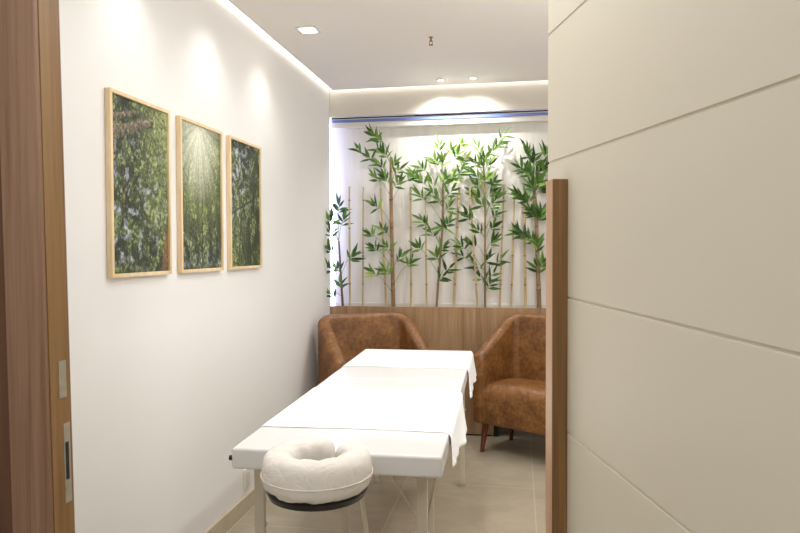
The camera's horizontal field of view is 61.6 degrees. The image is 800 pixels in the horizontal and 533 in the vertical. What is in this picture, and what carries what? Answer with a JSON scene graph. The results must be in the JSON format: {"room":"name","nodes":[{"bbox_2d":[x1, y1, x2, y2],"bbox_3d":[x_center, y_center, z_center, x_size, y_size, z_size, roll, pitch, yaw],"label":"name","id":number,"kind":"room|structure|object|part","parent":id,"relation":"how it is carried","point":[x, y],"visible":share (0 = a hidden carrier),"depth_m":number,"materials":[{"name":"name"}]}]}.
{"room":"massage room","nodes":[
{"label":"massage room","id":0,"kind":"room"},
{"bbox_2d":[59,0,330,532],"bbox_3d":[-0.923,-0.080,3.359,0.200,2.700,4.340,0,1,10],"label":"wall","id":1,"kind":"structure","parent":0,"point":[169,373],"depth_m":2.84,"materials":[{"name":"paint"}]},
{"bbox_2d":[105,87,171,277],"bbox_3d":[-0.962,-0.291,2.493,0.021,0.651,0.402,0,1,10],"label":"framed picture","id":2,"kind":"object","parent":1,"relation":"attached to","point":[137,131],"visible":1,"depth_m":2.46,"materials":[{"name":"green paper"}]},
{"bbox_2d":[176,115,223,272],"bbox_3d":[-0.878,-0.303,2.970,0.021,0.651,0.402,0,1,10],"label":"framed picture","id":3,"kind":"object","parent":1,"relation":"attached to","point":[199,147],"visible":1,"depth_m":2.94,"materials":[{"name":"green paper"}]},
{"bbox_2d":[204,488,253,532],"bbox_3d":[-0.854,1.234,3.146,0.013,0.084,3.880,0,1,10],"label":"baseboard","id":4,"kind":"structure","parent":1,"relation":"attached to","point":[243,505],"depth_m":3.30,"materials":[{"name":"wood"}]},
{"bbox_2d":[226,135,261,269],"bbox_3d":[-0.795,-0.315,3.446,0.021,0.651,0.402,0,1,10],"label":"framed picture","id":5,"kind":"object","parent":1,"relation":"attached to","point":[243,158],"visible":1,"depth_m":3.42,"materials":[{"name":"green paper"}]},
{"bbox_2d":[244,469,249,489],"bbox_3d":[-0.794,1.099,3.488,0.010,0.100,0.070,0,1,10],"label":"wall outlet","id":6,"kind":"object","parent":1,"relation":"attached to","point":[246,471],"visible":0.88,"depth_m":3.47,"materials":[{"name":"white plastic"}]},
{"bbox_2d":[246,472,249,484],"bbox_3d":[-0.791,1.099,3.487,0.003,0.060,0.040,0,1,10],"label":"socket","id":7,"kind":"object","parent":6,"relation":"attached to","point":[247,473],"depth_m":3.49,"materials":[{"name":"white plastic"}]},
{"bbox_2d":[223,0,329,88],"bbox_3d":[-0.854,-1.274,3.083,0.027,0.010,3.880,0,1,10],"label":"light","id":8,"kind":"object","parent":1,"relation":"attached to","point":[226,1],"visible":0.6,"depth_m":3.81,"materials":[{"name":"white"}]},
{"bbox_2d":[329,81,547,117],"bbox_3d":[0.825,-1.277,4.815,2.940,0.310,0.030,0,1,10],"label":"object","id":9,"kind":"structure","parent":1,"relation":"attached to","point":[533,95],"depth_m":4.89,"materials":[{"name":"paint"}]},
{"bbox_2d":[225,427,545,532],"bbox_3d":[0.200,1.337,1.725,4.600,0.060,7.400,0,1,10],"label":"floor","id":10,"kind":"structure","parent":0,"point":[504,491],"depth_m":3.60,"materials":[{"name":"beige tile"}]},
{"bbox_2d":[229,349,468,532],"bbox_3d":[-0.045,0.901,3.026,0.652,0.750,2.070,0,1,9],"label":"massage table","id":11,"kind":"object","parent":10,"relation":"on","point":[421,455],"visible":0.58,"depth_m":2.19,"materials":[{"name":"white plastic"}]},
{"bbox_3d":[-0.465,0.962,2.241,0.033,0.670,0.023,0,1,9],"label":"leg","id":12,"kind":"part","parent":11,"relation":"part of","materials":[{"name":"wood"}]},
{"bbox_2d":[260,437,372,511],"bbox_3d":[-0.223,0.567,1.848,0.305,0.146,0.347,0,1,10],"label":"cradle","id":13,"kind":"object","parent":11,"relation":"on","point":[307,474],"visible":1,"depth_m":1.72,"materials":[{"name":"fabric"}]},
{"bbox_3d":[-0.225,0.610,1.832,0.276,0.027,0.276,0,1,10],"label":"plate","id":14,"kind":"part","parent":13,"relation":"part of","materials":[{"name":"black plastic"}]},
{"bbox_3d":[-0.240,0.943,2.965,0.027,0.670,0.019,0,1,9],"label":"leg","id":15,"kind":"part","parent":11,"relation":"part of","materials":[{"name":"wood"}]},
{"bbox_2d":[260,387,466,466],"bbox_3d":[-0.100,0.611,2.569,0.697,0.154,0.710,0,1,9],"label":"sheet","id":16,"kind":"object","parent":11,"relation":"on","point":[422,410],"visible":0.94,"depth_m":2.52,"materials":[{"name":"fabric"}]},
{"bbox_3d":[-0.140,0.920,3.880,0.029,0.670,0.020,0,1,9],"label":"leg","id":17,"kind":"part","parent":11,"relation":"part of","materials":[{"name":"wood"}]},
{"bbox_2d":[344,349,476,398],"bbox_3d":[0.070,0.578,3.707,0.694,0.144,0.652,0,1,9],"label":"sheet","id":18,"kind":"object","parent":11,"relation":"on","point":[368,357],"visible":0.99,"depth_m":3.67,"materials":[{"name":"fabric"}]},
{"bbox_3d":[0.073,0.962,2.160,0.033,0.670,0.023,0,1,9],"label":"leg","id":19,"kind":"part","parent":11,"relation":"part of","materials":[{"name":"wood"}]},
{"bbox_3d":[0.134,0.943,2.909,0.027,0.670,0.019,0,1,9],"label":"leg","id":20,"kind":"part","parent":11,"relation":"part of","materials":[{"name":"wood"}]},
{"bbox_3d":[0.355,0.920,3.826,0.029,0.670,0.020,0,1,9],"label":"leg","id":21,"kind":"part","parent":11,"relation":"part of","materials":[{"name":"wood"}]},
{"bbox_2d":[318,312,429,384],"bbox_3d":[-0.179,0.787,4.563,0.700,0.907,0.498,-1,2,-23],"label":"armchair","id":22,"kind":"object","parent":10,"relation":"on","point":[341,337],"visible":0.41,"depth_m":4.67,"materials":[{"name":"brown leather"}]},
{"bbox_2d":[330,306,545,436],"bbox_3d":[0.879,0.759,4.980,2.788,0.932,0.354,0,1,10],"label":"wood wall panel","id":23,"kind":"object","parent":10,"relation":"on","point":[441,328],"visible":0.21,"depth_m":4.88,"materials":[{"name":"brown wood"}]},
{"bbox_2d":[324,192,365,305],"bbox_3d":[-0.398,-0.108,4.967,0.256,0.906,0.272,0,1,10],"label":"bamboo","id":24,"kind":"object","parent":23,"relation":"on","point":[344,210],"visible":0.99,"depth_m":5.04,"materials":[{"name":"plant"}]},
{"bbox_3d":[-0.448,0.073,5.108,0.048,0.536,0.020,0,1,10],"label":"stem","id":25,"kind":"part","parent":24,"relation":"part of","materials":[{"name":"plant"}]},
{"bbox_2d":[348,186,350,305],"bbox_3d":[-0.381,-0.130,5.064,0.020,0.943,0.033,0,1,-8],"label":"cane","id":26,"kind":"object","parent":23,"relation":"on","point":[349,200],"visible":0.84,"depth_m":5.06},
{"bbox_2d":[362,187,363,305],"bbox_3d":[-0.280,-0.129,5.074,0.020,0.941,0.035,0,1,10],"label":"cane","id":27,"kind":"object","parent":23,"relation":"on","point":[363,187],"visible":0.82,"depth_m":5.07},
{"bbox_2d":[380,188,386,305],"bbox_3d":[-0.121,-0.124,5.043,0.059,0.932,0.022,0,1,-9],"label":"cane","id":28,"kind":"object","parent":23,"relation":"on","point":[384,261],"visible":0.84,"depth_m":5.04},
{"bbox_2d":[349,124,420,305],"bbox_3d":[-0.109,-0.359,4.988,0.550,1.403,0.161,0,1,10],"label":"bamboo","id":29,"kind":"object","parent":23,"relation":"on","point":[381,149],"visible":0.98,"depth_m":5.00,"materials":[{"name":"green plant"}]},
{"bbox_3d":[-0.059,-0.238,5.031,0.047,1.160,0.034,0,1,10],"label":"stem","id":30,"kind":"part","parent":29,"relation":"part of","materials":[{"name":"beige plant"}]},
{"bbox_2d":[409,187,411,306],"bbox_3d":[0.081,-0.125,4.998,0.020,0.934,0.038,0,1,-8],"label":"cane","id":31,"kind":"object","parent":23,"relation":"on","point":[410,215],"visible":0.8,"depth_m":4.99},
{"bbox_2d":[425,192,427,306],"bbox_3d":[0.194,-0.106,4.976,0.016,0.895,0.030,1,2,28],"label":"cane","id":32,"kind":"object","parent":23,"relation":"on","point":[426,284],"visible":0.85,"depth_m":4.97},
{"bbox_3d":[0.850,0.623,4.811,2.788,0.652,0.018,0,1,10],"label":"panel","id":33,"kind":"part","parent":23,"relation":"part of","materials":[{"name":"brown wood"}]},
{"bbox_2d":[404,133,473,306],"bbox_3d":[0.286,-0.320,4.920,0.528,1.328,0.142,0,1,10],"label":"bamboo","id":34,"kind":"object","parent":23,"relation":"on","point":[438,251],"visible":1,"depth_m":4.92,"materials":[{"name":"green plant"}]},
{"bbox_3d":[0.292,-0.155,4.972,0.071,0.996,0.019,0,1,10],"label":"stem","id":35,"kind":"part","parent":34,"relation":"part of","materials":[{"name":"beige plant"}]},
{"bbox_2d":[453,187,459,306],"bbox_3d":[0.415,-0.122,4.965,0.066,0.928,0.023,-1,1,-18],"label":"cane","id":36,"kind":"object","parent":23,"relation":"on","point":[458,202],"visible":0.66,"depth_m":4.96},
{"bbox_2d":[469,186,478,306],"bbox_3d":[0.540,-0.120,4.902,0.076,0.926,0.019,0,1,-3],"label":"cane","id":37,"kind":"object","parent":23,"relation":"on","point":[474,260],"visible":0.87,"depth_m":4.90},
{"bbox_3d":[0.078,1.082,4.958,1.218,0.268,0.018,0,1,10],"label":"panel","id":38,"kind":"part","parent":23,"relation":"part of","materials":[{"name":"brown wood"}]},
{"bbox_2d":[450,127,513,307],"bbox_3d":[0.593,-0.324,4.858,0.490,1.335,0.177,0,1,10],"label":"bamboo","id":39,"kind":"object","parent":23,"relation":"on","point":[496,195],"visible":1,"depth_m":4.88,"materials":[{"name":"green plant"}]},
{"bbox_3d":[0.619,-0.218,4.913,0.026,1.120,0.018,0,1,10],"label":"stem","id":40,"kind":"part","parent":39,"relation":"part of","materials":[{"name":"beige plant"}]},
{"bbox_3d":[0.716,1.085,4.991,0.032,0.280,0.298,0,1,10],"label":"panel","id":41,"kind":"part","parent":23,"relation":"part of","materials":[{"name":"brown wood"}]},
{"bbox_2d":[499,184,504,307],"bbox_3d":[0.741,-0.129,4.896,0.054,0.943,0.019,-1,2,-24],"label":"cane","id":42,"kind":"object","parent":23,"relation":"on","point":[500,282],"visible":0.75,"depth_m":4.89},
{"bbox_2d":[510,188,514,307],"bbox_3d":[0.818,-0.121,4.877,0.044,0.926,0.018,1,2,45],"label":"cane","id":43,"kind":"object","parent":23,"relation":"on","point":[512,255],"visible":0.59,"depth_m":4.88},
{"bbox_2d":[523,185,526,307],"bbox_3d":[0.902,-0.127,4.853,0.027,0.940,0.045,-1,2,-26],"label":"cane","id":44,"kind":"object","parent":23,"relation":"on","point":[524,210],"visible":0.84,"depth_m":4.85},
{"bbox_2d":[504,139,548,307],"bbox_3d":[0.943,-0.288,4.810,0.400,1.264,0.152,0,1,10],"label":"bamboo","id":45,"kind":"object","parent":23,"relation":"on","point":[539,212],"visible":0.91,"depth_m":4.81,"materials":[{"name":"green plant"}]},
{"bbox_3d":[0.987,-0.155,4.850,0.075,0.996,0.036,0,1,10],"label":"stem","id":46,"kind":"part","parent":45,"relation":"part of","materials":[{"name":"beige plant"}]},
{"bbox_2d":[473,313,545,451],"bbox_3d":[0.904,0.787,4.425,0.700,0.907,0.498,1,2,41],"label":"armchair","id":47,"kind":"object","parent":10,"relation":"on","point":[509,390],"visible":0.59,"depth_m":4.47,"materials":[{"name":"brown leather"}]},
{"bbox_3d":[0.566,1.135,4.481,0.065,0.210,0.044,0,1,-4],"label":"leg","id":48,"kind":"part","parent":47,"relation":"part of","materials":[{"name":"brown wood"}]},
{"bbox_3d":[0.790,1.128,4.740,0.044,0.210,0.065,0,1,-4],"label":"leg","id":49,"kind":"part","parent":47,"relation":"part of","materials":[{"name":"brown wood"}]},
{"bbox_3d":[0.878,0.900,4.399,0.532,0.278,0.420,1,2,41],"label":"seat","id":50,"kind":"part","parent":47,"relation":"part of","materials":[{"name":"brown leather"}]},
{"bbox_2d":[228,0,549,89],"bbox_3d":[0.545,-1.287,2.841,2.810,0.050,3.886,0,1,10],"label":"ceiling","id":51,"kind":"structure","parent":0,"point":[360,44],"depth_m":3.79,"materials":[{"name":"paint"}]},
{"bbox_2d":[294,26,320,34],"bbox_3d":[-0.497,-1.275,3.626,0.114,0.005,0.114,0,1,10],"label":"recessed light","id":52,"kind":"object","parent":51,"relation":"in","point":[307,29],"visible":1,"depth_m":3.62,"materials":[{"name":"white plastic"}]},
{"bbox_2d":[300,28,316,32],"bbox_3d":[-0.497,-1.276,3.626,0.082,0.001,0.082,0,1,10],"label":"diffuser","id":53,"kind":"object","parent":52,"relation":"attached to","point":[305,30],"depth_m":3.63,"materials":[{"name":"white plastic"}]},
{"bbox_2d":[329,80,547,90],"bbox_3d":[0.869,-1.322,4.773,2.836,0.010,0.030,0,1,10],"label":"recessed light","id":54,"kind":"object","parent":51,"relation":"in","point":[547,80],"visible":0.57,"depth_m":4.89,"materials":[{"name":"white"}]},
{"bbox_2d":[330,109,547,123],"bbox_3d":[0.837,-0.131,5.202,3.050,2.700,0.100,0,1,10],"label":"wall","id":55,"kind":"structure","parent":0,"point":[546,109],"depth_m":5.24,"materials":[{"name":"paint"}]},
{"bbox_2d":[330,124,334,305],"bbox_3d":[0.720,-0.409,5.142,2.660,1.460,0.055,0,1,10],"label":"window","id":56,"kind":"structure","parent":55,"relation":"in","point":[332,191],"depth_m":5.38,"materials":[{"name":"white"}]},
{"bbox_2d":[331,110,547,307],"bbox_3d":[0.816,-0.378,4.914,2.692,1.489,0.132,0,1,10],"label":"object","id":57,"kind":"object","parent":55,"relation":"attached to","point":[411,137],"visible":0.41,"depth_m":5.01,"materials":[{"name":"fabric"}]},
{"bbox_3d":[0.062,-0.023,0.933,4.600,2.700,0.100,0,1,10],"label":"wall","id":58,"kind":"structure","parent":0,"visible":0},
{"bbox_2d":[0,0,74,532],"bbox_3d":[-0.687,0.226,1.085,0.340,2.200,0.057,0,1,10],"label":"door frame","id":59,"kind":"structure","parent":58,"relation":"attached to","point":[37,482],"depth_m":1.04,"materials":[{"name":"brown wood"}]},
{"bbox_3d":[-0.537,0.179,1.067,0.002,0.059,0.017,0,1,10],"label":"strike plate","id":60,"kind":"part","parent":59,"relation":"part of","materials":[{"name":"metal"}]},
{"bbox_3d":[-0.533,0.314,1.076,0.004,0.127,0.015,0,1,10],"label":"strike plate","id":61,"kind":"part","parent":59,"relation":"part of","materials":[{"name":"metal"}]},
{"bbox_2d":[545,0,799,532],"bbox_3d":[0.486,0.219,1.417,0.084,2.170,1.090,0,1,-6],"label":"door","id":62,"kind":"structure","parent":58,"relation":"in","point":[673,183],"depth_m":1.24,"materials":[{"name":"paint"}]},
{"bbox_3d":[0.425,0.325,1.820,0.042,1.117,0.051,0,1,-6],"label":"pull handle","id":63,"kind":"part","parent":62,"relation":"part of","materials":[{"name":"brown wood"}]}
]}

